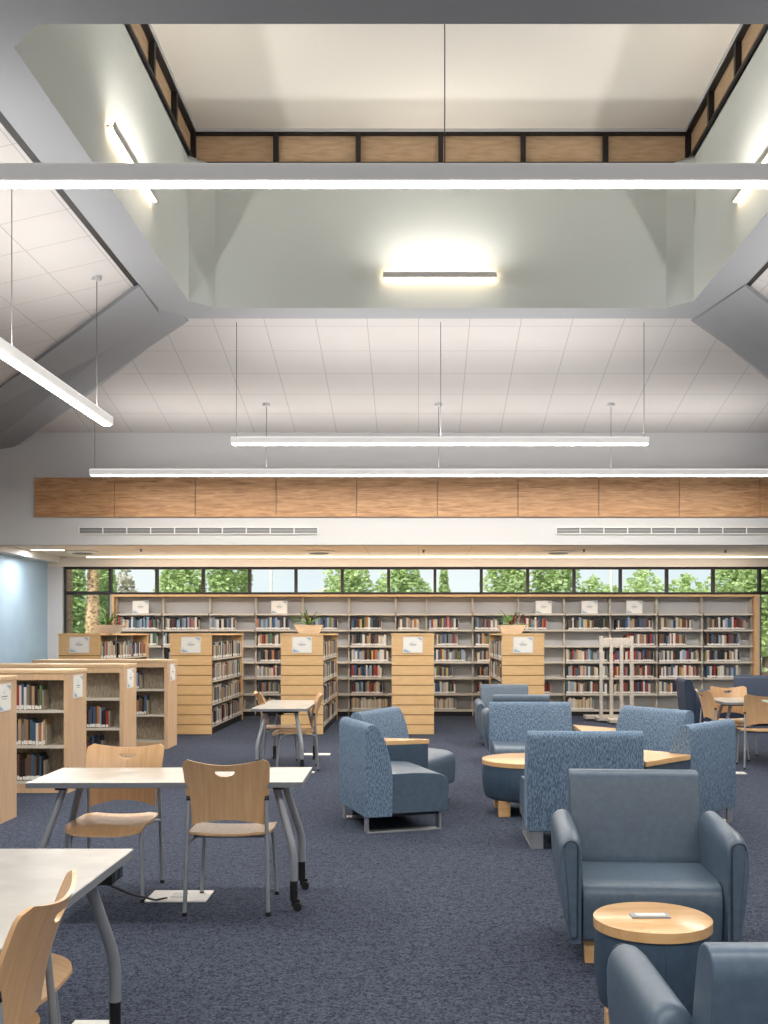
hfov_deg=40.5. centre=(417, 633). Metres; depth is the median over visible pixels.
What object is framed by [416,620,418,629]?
book
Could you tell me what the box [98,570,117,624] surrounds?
tree
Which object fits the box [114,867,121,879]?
socket
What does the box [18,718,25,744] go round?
book
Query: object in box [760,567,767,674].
window
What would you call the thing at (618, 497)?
wall panel
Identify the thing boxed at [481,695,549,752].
armchair
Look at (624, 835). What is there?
armchair
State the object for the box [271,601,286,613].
sign
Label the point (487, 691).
armchair
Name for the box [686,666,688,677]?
book
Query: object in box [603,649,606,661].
book
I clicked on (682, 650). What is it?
book
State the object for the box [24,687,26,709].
book
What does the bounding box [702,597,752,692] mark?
shelving unit
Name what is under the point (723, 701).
table
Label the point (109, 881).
cable
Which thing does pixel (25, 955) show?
chair
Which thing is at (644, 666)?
book
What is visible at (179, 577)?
tree
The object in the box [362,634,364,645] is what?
book
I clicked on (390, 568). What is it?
window
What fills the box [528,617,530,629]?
book
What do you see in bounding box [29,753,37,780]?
book
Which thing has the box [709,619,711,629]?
book
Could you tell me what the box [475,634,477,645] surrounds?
book
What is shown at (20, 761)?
book
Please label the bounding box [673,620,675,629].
book
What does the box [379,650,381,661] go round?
book
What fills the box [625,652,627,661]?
book
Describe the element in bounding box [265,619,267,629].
book
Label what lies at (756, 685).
armchair
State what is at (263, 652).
book
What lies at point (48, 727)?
bookend
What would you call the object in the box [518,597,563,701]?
shelving unit
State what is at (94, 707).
book
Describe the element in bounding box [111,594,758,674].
surround
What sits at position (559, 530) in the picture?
air vent
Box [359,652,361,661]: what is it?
book
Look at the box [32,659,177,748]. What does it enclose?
bookcase
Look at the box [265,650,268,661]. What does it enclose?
book
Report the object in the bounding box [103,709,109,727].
book
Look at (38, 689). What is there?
book
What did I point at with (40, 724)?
book
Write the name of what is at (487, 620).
book
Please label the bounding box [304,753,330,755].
floor plate
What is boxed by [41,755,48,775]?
book
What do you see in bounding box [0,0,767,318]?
trim
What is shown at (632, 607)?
sign
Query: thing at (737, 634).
book
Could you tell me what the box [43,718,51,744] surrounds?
book
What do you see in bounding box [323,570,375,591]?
tree
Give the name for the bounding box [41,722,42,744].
book
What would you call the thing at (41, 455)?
wall
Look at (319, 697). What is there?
chair
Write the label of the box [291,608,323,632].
potted plant
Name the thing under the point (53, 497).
wall panel
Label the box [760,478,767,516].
wall panel
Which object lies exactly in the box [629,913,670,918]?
book
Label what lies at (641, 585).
tree
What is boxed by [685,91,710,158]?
wood panel
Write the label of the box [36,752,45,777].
book
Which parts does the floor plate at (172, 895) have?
lid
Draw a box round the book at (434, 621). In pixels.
[433,620,435,629]
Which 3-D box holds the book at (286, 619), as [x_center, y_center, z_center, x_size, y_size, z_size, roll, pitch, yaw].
[-2.517,-0.189,20.000,0.045,0.217,0.185,0,0,0]
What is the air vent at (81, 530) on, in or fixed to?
in the wall at (41, 455)
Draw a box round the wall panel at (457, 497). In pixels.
[438,478,517,516]
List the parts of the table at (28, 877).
leg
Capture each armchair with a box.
[474,684,527,742]
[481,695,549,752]
[551,769,748,962]
[607,942,767,1023]
[676,678,737,723]
[728,675,767,717]
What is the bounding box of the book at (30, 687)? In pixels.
[29,685,35,709]
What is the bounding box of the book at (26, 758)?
[25,758,26,780]
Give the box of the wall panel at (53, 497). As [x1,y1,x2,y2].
[34,478,114,516]
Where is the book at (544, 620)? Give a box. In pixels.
[543,619,545,629]
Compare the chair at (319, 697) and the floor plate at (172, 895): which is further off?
the chair at (319, 697)
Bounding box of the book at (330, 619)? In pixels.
[329,618,331,629]
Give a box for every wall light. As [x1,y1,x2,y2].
[106,122,158,201]
[383,272,496,278]
[731,145,767,201]
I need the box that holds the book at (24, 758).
[23,757,26,780]
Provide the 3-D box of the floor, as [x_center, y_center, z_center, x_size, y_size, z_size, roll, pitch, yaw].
[0.255,1.620,7.800,14.890,0.100,25.600,0,0,0]
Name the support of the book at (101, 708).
on the bookcase at (110, 685)
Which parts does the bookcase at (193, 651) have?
panel, shelf, shelf, shelf, shelf, kick plate, panel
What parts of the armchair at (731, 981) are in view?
arm, backrest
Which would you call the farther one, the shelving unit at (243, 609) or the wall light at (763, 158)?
the shelving unit at (243, 609)
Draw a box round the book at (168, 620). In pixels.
[167,619,171,629]
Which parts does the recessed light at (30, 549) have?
frame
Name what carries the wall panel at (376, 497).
attached to the wall at (41, 455)
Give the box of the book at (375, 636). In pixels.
[374,635,376,645]
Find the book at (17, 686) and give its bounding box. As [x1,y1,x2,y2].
[17,686,18,709]
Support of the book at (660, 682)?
on the shelving unit at (671, 608)
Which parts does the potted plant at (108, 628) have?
pot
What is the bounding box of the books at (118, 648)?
[17,617,744,755]
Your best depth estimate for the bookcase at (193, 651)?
16.23 m
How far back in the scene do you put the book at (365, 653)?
19.91 m
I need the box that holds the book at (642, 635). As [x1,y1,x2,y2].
[640,634,643,645]
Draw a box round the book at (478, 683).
[477,682,479,693]
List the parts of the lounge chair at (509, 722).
seat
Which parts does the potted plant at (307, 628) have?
pot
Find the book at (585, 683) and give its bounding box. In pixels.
[583,682,586,693]
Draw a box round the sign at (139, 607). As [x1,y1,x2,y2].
[133,601,148,613]
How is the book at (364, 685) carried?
on the shelving unit at (384, 608)
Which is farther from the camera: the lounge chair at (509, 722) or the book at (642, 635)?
the book at (642, 635)
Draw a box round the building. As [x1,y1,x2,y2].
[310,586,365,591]
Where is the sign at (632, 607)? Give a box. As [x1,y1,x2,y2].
[626,601,641,613]
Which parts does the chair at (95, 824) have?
leg, leg, seat, backrest, leg, leg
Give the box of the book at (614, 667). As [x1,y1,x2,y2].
[613,666,616,677]
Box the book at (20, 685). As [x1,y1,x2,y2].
[19,685,20,709]
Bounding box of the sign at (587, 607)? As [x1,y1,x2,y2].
[581,601,597,613]
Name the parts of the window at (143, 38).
pane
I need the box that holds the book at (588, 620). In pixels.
[586,619,589,629]
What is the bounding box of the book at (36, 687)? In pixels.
[35,686,39,709]
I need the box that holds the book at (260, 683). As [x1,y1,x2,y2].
[259,682,261,693]
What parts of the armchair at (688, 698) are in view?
backrest, arm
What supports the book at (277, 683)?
on the shelving unit at (263, 604)
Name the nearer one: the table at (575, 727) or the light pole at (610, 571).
the table at (575, 727)
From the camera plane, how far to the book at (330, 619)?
19.90 m
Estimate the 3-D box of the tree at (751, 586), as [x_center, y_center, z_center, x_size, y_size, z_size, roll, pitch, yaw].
[8.105,-0.618,24.215,1.337,4.680,1.362,0,0,42]
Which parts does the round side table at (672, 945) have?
leg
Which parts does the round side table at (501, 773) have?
leg, leg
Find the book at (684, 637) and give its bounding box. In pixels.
[683,636,685,645]
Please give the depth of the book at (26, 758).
10.29 m
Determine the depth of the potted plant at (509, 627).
16.58 m
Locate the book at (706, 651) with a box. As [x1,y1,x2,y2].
[705,650,708,661]
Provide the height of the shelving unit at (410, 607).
2.280 m
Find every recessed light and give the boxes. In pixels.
[30,549,65,550]
[86,556,767,557]
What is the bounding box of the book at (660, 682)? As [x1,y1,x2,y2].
[658,681,661,693]
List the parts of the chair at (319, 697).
seat, leg, leg, leg, leg, backrest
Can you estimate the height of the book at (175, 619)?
0.220 m
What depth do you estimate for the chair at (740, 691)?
13.86 m
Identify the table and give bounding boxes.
[0,849,132,1023]
[25,767,311,911]
[251,700,314,766]
[352,738,428,814]
[482,753,524,816]
[572,725,615,730]
[593,902,712,1023]
[644,750,689,769]
[714,697,767,719]
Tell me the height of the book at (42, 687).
0.244 m
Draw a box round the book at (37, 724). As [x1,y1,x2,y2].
[36,722,40,744]
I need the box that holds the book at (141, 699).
[140,698,143,713]
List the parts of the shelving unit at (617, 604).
shelf, shelf, shelf, shelf, shelf, shelf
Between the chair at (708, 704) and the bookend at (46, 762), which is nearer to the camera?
the bookend at (46, 762)
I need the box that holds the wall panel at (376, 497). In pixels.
[357,478,436,516]
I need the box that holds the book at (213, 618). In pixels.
[212,617,215,629]
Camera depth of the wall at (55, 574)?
20.18 m
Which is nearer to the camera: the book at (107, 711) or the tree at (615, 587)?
the book at (107, 711)
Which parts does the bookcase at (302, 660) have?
kick plate, panel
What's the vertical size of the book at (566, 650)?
0.240 m
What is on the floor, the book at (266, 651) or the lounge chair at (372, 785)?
the lounge chair at (372, 785)
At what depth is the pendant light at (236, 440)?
12.30 m
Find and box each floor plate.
[72,1020,108,1023]
[144,890,213,901]
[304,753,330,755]
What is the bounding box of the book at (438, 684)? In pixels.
[437,683,439,693]
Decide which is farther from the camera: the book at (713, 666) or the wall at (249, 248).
the book at (713, 666)
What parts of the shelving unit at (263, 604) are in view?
kick plate, shelf, shelf, shelf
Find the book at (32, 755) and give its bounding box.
[31,753,38,779]
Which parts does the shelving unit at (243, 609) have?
shelf, shelf, shelf, kick plate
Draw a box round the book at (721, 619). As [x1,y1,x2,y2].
[720,618,722,629]
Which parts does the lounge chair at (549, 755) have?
seat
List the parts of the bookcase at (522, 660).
panel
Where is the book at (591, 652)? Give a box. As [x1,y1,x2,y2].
[590,651,592,661]
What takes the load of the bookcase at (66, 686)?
on the floor
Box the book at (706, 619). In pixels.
[705,618,708,629]
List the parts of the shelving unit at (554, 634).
shelf, shelf, shelf, shelf, shelf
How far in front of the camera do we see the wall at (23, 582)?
18.91 m
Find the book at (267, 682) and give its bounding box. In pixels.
[266,681,269,693]
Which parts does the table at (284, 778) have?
leg, leg, under frame, leg, leg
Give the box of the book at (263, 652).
[262,651,264,661]
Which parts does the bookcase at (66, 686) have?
rail, shelf, shelf, panel, panel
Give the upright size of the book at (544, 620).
0.208 m
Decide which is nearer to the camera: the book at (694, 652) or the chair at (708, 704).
the chair at (708, 704)
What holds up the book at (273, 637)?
on the shelving unit at (263, 604)
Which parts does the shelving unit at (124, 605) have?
shelf, shelf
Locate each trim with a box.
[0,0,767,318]
[0,111,157,308]
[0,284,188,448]
[0,546,59,562]
[124,24,767,162]
[148,24,742,131]
[691,285,767,378]
[746,262,767,285]
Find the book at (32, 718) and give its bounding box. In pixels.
[28,718,34,744]
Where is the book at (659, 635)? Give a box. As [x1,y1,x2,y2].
[658,634,661,645]
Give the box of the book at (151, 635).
[150,634,152,645]
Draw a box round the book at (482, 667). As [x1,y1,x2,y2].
[481,666,483,677]
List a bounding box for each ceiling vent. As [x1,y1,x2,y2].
[65,550,99,554]
[303,550,334,554]
[542,550,573,554]
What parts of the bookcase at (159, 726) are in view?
rail, shelf, shelf, shelf, panel, panel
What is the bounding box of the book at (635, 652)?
[634,651,636,661]
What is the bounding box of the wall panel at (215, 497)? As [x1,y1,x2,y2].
[196,478,275,516]
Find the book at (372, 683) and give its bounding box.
[371,682,373,693]
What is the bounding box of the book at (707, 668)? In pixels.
[705,666,709,677]
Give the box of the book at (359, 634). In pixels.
[358,633,360,645]
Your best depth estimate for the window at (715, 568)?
20.25 m
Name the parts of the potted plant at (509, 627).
pot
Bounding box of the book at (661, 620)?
[659,618,663,629]
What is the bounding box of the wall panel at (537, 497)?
[518,478,597,516]
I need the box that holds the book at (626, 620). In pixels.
[624,619,627,629]
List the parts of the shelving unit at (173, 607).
shelf, shelf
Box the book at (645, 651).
[644,650,646,661]
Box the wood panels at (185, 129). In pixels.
[175,90,195,157]
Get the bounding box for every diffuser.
[0,182,767,187]
[0,350,109,425]
[33,550,63,550]
[86,557,767,557]
[91,475,767,475]
[232,443,647,444]
[384,278,495,278]
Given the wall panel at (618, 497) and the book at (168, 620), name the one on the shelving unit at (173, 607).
the book at (168, 620)
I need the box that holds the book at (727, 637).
[725,635,728,645]
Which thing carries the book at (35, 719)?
on the bookcase at (66, 686)
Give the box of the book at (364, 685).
[363,683,365,693]
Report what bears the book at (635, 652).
on the shelving unit at (617, 604)
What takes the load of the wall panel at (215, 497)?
attached to the wall at (41, 455)
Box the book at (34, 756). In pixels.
[34,756,35,778]
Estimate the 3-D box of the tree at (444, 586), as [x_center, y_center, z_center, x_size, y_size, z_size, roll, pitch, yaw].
[0.753,-0.261,29.999,0.589,3.968,0.581,0,0,0]
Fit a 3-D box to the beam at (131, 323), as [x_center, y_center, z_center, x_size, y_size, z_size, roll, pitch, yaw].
[-4.643,-3.308,13.652,5.951,1.335,1.360,0,0,44]
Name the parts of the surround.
panel, panel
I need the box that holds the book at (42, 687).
[40,685,47,709]
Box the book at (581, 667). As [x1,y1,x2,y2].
[580,666,582,677]
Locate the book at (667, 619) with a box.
[666,618,668,629]
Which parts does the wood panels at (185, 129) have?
pane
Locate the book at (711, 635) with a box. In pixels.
[709,634,713,645]
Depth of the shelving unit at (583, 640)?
20.17 m
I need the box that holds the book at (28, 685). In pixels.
[27,684,35,709]
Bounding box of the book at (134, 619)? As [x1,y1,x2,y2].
[133,618,137,629]
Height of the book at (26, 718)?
0.262 m
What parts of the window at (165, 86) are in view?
pane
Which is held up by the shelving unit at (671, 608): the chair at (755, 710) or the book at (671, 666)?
the book at (671, 666)
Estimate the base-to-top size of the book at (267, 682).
0.242 m
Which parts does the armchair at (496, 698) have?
arm, backrest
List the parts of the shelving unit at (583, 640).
shelf, shelf, shelf, shelf, shelf, shelf, shelf, kick plate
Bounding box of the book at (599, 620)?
[598,619,600,629]
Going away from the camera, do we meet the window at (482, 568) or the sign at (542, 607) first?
the sign at (542, 607)
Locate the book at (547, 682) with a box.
[545,681,548,693]
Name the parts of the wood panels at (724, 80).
pane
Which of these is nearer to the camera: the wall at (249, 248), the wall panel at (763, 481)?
the wall at (249, 248)
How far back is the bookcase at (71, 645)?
16.23 m
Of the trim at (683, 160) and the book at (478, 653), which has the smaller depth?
the trim at (683, 160)
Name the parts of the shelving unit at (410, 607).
shelf, shelf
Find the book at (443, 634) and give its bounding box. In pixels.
[442,633,444,645]
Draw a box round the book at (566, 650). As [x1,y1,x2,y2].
[565,649,568,661]
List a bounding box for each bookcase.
[0,663,136,757]
[0,668,86,792]
[0,675,17,823]
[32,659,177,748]
[58,633,148,658]
[169,633,243,734]
[280,633,337,734]
[391,633,434,734]
[489,633,544,694]
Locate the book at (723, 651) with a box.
[719,650,724,661]
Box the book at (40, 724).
[39,724,40,744]
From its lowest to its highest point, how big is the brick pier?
4.150 m
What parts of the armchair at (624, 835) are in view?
arm, panel, leg, backrest, seat, arm, panel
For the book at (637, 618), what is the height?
0.243 m
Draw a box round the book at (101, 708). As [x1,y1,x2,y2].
[99,707,105,727]
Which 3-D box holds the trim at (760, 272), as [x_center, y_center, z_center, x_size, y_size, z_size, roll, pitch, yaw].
[3.538,-3.763,8.975,0.065,0.055,6.050,0,0,0]
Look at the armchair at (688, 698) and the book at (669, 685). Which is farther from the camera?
the book at (669, 685)
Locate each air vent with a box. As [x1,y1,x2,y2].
[78,527,318,533]
[556,527,767,533]
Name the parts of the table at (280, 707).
leg, leg, under frame, leg, leg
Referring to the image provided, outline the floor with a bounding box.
[0,716,767,1023]
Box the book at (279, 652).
[278,651,280,661]
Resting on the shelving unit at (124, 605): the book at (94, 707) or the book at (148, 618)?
the book at (148, 618)
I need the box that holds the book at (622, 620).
[621,619,623,629]
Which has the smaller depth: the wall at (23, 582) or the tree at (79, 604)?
the wall at (23, 582)
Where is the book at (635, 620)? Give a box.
[634,619,636,629]
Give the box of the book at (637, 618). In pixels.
[635,617,638,629]
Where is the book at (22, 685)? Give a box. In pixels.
[21,683,29,709]
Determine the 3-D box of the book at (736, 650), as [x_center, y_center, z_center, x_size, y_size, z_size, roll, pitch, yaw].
[6.094,0.413,19.979,0.041,0.240,0.160,0,0,0]
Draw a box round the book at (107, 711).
[106,710,110,727]
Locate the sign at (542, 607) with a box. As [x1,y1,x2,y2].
[536,601,551,613]
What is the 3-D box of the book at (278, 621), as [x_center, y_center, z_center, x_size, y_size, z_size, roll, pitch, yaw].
[-2.674,-0.173,19.989,0.047,0.186,0.162,0,0,0]
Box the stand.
[583,636,633,724]
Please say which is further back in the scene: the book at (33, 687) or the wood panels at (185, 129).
the wood panels at (185, 129)
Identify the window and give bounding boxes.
[64,567,109,632]
[110,567,155,594]
[126,24,154,79]
[153,41,176,125]
[156,567,202,593]
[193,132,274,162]
[203,567,248,593]
[249,567,295,593]
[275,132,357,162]
[296,567,341,593]
[342,567,388,593]
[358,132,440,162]
[389,567,434,593]
[435,567,480,593]
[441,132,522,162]
[481,567,527,593]
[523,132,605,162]
[528,567,573,593]
[574,567,620,593]
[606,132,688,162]
[621,567,666,593]
[667,567,713,593]
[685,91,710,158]
[714,567,759,594]
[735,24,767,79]
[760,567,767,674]
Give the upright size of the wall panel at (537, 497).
0.585 m
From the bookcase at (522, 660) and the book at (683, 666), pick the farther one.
the book at (683, 666)
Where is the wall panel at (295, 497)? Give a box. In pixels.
[276,478,356,516]
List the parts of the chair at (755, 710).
leg, leg, seat, backrest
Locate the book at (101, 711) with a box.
[101,711,102,727]
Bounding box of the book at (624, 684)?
[623,682,625,693]
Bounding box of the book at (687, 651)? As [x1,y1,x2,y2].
[685,650,688,661]
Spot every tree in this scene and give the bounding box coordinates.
[72,570,86,632]
[77,570,154,632]
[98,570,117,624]
[117,570,138,591]
[153,570,200,591]
[194,570,252,591]
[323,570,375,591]
[375,570,432,591]
[438,570,451,591]
[479,570,530,591]
[529,570,581,591]
[576,574,613,591]
[601,584,617,591]
[622,570,663,591]
[669,572,707,591]
[701,570,754,591]
[731,570,767,674]
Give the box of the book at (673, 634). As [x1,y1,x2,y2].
[671,633,674,645]
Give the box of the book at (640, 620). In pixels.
[639,619,641,629]
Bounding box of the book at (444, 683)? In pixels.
[443,682,445,693]
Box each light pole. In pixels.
[270,570,272,591]
[609,570,612,591]
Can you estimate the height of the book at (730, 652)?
0.214 m
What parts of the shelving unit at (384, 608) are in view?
shelf, shelf, shelf, shelf, shelf, shelf, shelf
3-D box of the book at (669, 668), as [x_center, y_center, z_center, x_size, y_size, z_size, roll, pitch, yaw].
[4.818,0.735,20.009,0.043,0.209,0.198,0,0,0]
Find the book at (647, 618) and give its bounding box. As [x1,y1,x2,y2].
[645,617,648,629]
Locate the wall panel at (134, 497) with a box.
[115,478,194,516]
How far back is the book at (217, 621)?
19.91 m
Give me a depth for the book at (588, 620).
19.91 m
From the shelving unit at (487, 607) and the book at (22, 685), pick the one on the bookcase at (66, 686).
the book at (22, 685)
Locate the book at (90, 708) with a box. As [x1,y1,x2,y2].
[90,708,91,727]
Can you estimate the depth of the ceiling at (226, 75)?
10.67 m
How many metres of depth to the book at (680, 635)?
19.91 m
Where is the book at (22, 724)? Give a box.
[22,724,23,744]
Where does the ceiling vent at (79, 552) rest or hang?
in the ceiling at (104, 550)
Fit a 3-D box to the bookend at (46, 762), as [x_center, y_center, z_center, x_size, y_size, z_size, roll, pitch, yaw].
[-3.634,1.354,10.370,0.140,0.200,0.160,0,0,0]
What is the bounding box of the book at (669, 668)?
[666,667,670,677]
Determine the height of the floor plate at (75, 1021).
0.016 m
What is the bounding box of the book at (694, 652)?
[691,651,695,661]
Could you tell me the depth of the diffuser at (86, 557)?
20.07 m
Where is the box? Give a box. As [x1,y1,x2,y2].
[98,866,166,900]
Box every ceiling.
[0,123,767,432]
[13,546,767,556]
[151,24,739,127]
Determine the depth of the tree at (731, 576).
29.74 m
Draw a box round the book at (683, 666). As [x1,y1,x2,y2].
[682,665,685,677]
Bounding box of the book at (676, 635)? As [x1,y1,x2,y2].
[675,634,677,645]
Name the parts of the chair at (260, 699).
leg, backrest, leg, leg, seat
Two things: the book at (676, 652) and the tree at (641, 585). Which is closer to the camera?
the book at (676, 652)
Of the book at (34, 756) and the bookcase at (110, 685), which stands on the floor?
the bookcase at (110, 685)
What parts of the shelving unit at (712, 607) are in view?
shelf, shelf, shelf, shelf, shelf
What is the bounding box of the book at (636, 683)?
[635,682,637,693]
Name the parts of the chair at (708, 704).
backrest, leg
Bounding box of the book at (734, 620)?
[733,619,735,629]
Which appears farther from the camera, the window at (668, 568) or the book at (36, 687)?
the window at (668, 568)
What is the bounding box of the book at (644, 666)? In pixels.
[643,665,646,677]
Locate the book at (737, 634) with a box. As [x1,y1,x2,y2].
[735,633,738,645]
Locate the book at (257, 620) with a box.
[256,619,258,629]
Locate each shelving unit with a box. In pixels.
[116,597,162,658]
[163,597,209,658]
[210,597,255,715]
[256,597,302,715]
[303,597,348,715]
[349,597,395,715]
[396,597,425,632]
[427,597,472,715]
[473,597,517,715]
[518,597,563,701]
[564,597,609,715]
[610,597,656,714]
[657,597,702,709]
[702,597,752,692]
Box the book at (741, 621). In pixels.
[740,620,742,629]
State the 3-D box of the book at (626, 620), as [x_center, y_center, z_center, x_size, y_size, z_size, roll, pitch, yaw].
[3.995,-0.188,19.989,0.043,0.215,0.175,0,0,0]
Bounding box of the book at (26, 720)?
[26,720,27,744]
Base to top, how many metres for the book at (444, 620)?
0.211 m
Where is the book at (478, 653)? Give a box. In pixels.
[477,652,479,661]
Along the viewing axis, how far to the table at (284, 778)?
5.93 m
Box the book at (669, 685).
[668,684,670,693]
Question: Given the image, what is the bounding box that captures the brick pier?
[67,570,71,632]
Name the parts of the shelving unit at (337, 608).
shelf, shelf, kick plate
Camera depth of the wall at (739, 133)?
10.22 m
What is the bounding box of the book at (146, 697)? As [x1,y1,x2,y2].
[144,695,148,713]
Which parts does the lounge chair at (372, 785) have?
backrest, seat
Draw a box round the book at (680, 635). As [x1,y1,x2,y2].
[678,634,681,645]
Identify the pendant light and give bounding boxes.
[0,24,767,188]
[0,189,112,425]
[89,402,767,475]
[231,322,648,444]
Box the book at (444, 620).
[443,619,445,629]
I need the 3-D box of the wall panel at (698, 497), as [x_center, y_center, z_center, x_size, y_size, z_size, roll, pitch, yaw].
[4.488,-2.033,15.485,1.192,0.585,0.030,0,0,0]
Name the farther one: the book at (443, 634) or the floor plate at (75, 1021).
the book at (443, 634)
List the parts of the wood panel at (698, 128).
pane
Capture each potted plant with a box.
[87,610,126,632]
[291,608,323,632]
[497,610,533,632]
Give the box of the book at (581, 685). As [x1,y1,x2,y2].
[580,684,582,693]
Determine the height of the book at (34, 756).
0.244 m
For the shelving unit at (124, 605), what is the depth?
20.17 m
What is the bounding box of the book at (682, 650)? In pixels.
[680,649,684,661]
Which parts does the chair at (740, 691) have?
backrest, seat, leg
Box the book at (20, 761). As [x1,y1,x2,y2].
[19,759,22,780]
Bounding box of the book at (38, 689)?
[38,689,39,709]
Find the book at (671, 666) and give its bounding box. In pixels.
[669,665,672,677]
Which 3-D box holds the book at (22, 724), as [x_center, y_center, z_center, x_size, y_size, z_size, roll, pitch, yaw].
[-3.913,0.997,10.387,0.019,0.214,0.190,0,0,0]
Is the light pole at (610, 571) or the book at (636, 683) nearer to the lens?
the book at (636, 683)
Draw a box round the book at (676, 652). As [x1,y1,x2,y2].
[673,651,677,661]
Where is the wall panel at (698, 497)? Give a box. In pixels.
[679,478,759,516]
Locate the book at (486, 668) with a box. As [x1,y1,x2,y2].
[485,667,487,677]
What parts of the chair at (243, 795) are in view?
leg, leg, backrest, seat, leg, leg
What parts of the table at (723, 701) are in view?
leg, leg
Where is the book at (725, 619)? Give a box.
[723,618,727,629]
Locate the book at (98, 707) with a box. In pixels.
[97,705,103,727]
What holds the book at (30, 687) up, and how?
on the bookcase at (66, 686)
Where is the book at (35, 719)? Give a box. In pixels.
[30,718,38,744]
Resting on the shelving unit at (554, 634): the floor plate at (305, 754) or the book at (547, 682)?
the book at (547, 682)
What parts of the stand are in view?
post, post, rail, post, post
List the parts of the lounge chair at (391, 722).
backrest, seat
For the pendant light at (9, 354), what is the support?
hanging from the ceiling at (314, 375)
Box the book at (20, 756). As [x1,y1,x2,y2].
[17,752,26,780]
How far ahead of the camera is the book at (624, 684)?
19.91 m
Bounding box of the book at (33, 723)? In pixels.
[32,721,40,744]
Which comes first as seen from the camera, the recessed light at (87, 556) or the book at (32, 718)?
the book at (32, 718)
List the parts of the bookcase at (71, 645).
panel, shelf, panel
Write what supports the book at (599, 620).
on the shelving unit at (583, 640)
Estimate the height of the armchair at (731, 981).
0.839 m
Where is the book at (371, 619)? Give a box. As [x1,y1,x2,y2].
[370,618,372,629]
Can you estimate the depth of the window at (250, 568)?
20.25 m
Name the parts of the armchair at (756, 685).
backrest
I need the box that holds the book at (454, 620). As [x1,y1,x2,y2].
[453,619,455,629]
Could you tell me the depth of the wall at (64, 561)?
20.18 m
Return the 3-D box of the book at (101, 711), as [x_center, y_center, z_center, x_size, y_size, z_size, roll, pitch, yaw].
[-3.706,1.004,12.303,0.022,0.200,0.182,0,0,0]
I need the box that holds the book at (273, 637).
[272,636,274,645]
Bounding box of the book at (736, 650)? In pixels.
[734,649,737,661]
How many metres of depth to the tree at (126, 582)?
30.90 m
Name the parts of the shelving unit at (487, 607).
shelf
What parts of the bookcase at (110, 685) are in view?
rail, shelf, shelf, panel, panel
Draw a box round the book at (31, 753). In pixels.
[27,753,34,780]
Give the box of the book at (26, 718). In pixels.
[24,718,31,744]
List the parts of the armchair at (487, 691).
arm, panel, backrest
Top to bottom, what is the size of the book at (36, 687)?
0.234 m
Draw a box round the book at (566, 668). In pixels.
[565,666,567,677]
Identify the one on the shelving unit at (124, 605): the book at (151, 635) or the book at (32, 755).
the book at (151, 635)
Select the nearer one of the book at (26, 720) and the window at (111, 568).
the book at (26, 720)
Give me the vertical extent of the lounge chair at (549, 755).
0.860 m
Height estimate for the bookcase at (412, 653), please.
1.580 m
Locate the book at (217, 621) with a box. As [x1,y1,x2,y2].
[216,620,218,629]
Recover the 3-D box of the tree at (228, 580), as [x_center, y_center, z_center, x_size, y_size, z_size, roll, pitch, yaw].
[-5.456,-0.923,30.074,1.652,5.289,1.708,0,0,36]
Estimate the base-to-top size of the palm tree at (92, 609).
3.994 m
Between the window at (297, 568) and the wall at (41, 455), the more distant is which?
the window at (297, 568)
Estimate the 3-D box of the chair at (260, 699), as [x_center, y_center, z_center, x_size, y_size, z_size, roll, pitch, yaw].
[-1.684,1.133,12.614,0.600,0.875,0.491,0,0,-15]
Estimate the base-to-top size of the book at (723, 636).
0.202 m
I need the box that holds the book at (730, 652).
[729,651,731,661]
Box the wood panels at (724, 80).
[708,40,736,125]
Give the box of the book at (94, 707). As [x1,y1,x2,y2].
[93,706,95,727]
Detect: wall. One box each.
[0,433,767,545]
[0,554,46,662]
[14,24,188,300]
[47,557,767,566]
[47,566,759,674]
[189,156,693,307]
[694,29,767,299]
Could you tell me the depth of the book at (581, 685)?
19.90 m
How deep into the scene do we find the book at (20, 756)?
10.29 m
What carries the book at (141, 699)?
on the bookcase at (159, 726)
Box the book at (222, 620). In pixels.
[221,619,223,629]
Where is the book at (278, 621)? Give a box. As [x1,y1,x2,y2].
[277,620,279,629]
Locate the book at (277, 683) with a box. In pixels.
[276,682,279,693]
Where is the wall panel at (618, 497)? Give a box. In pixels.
[599,478,678,516]
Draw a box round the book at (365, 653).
[364,652,366,661]
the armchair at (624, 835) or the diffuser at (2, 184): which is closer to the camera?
the armchair at (624, 835)
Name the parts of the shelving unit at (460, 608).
shelf, shelf, shelf, shelf, shelf, shelf, shelf, kick plate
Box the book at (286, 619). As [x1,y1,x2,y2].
[285,618,287,629]
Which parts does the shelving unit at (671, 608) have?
shelf, shelf, shelf, shelf, shelf, shelf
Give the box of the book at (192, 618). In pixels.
[191,617,194,629]
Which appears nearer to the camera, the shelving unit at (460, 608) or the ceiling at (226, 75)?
the ceiling at (226, 75)
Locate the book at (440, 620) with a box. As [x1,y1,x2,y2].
[439,619,441,629]
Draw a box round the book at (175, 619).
[174,618,178,629]
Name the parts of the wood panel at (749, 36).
pane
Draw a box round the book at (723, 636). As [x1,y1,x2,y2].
[720,635,724,645]
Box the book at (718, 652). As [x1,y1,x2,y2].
[717,651,719,661]
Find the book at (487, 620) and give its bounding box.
[486,619,488,629]
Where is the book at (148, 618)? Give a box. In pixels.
[147,617,150,629]
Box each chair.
[0,870,76,1023]
[39,953,71,1023]
[65,744,164,902]
[182,760,278,916]
[254,691,297,760]
[272,692,323,770]
[339,717,448,833]
[351,706,454,782]
[489,702,571,754]
[520,731,643,848]
[616,705,693,751]
[669,719,735,822]
[696,689,750,760]
[710,686,757,755]
[736,694,767,768]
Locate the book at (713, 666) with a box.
[711,665,715,677]
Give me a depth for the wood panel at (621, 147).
11.93 m
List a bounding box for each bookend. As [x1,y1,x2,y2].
[42,689,59,709]
[44,759,49,774]
[46,724,63,744]
[109,710,119,727]
[139,674,152,688]
[147,699,149,713]
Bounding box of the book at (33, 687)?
[32,685,39,709]

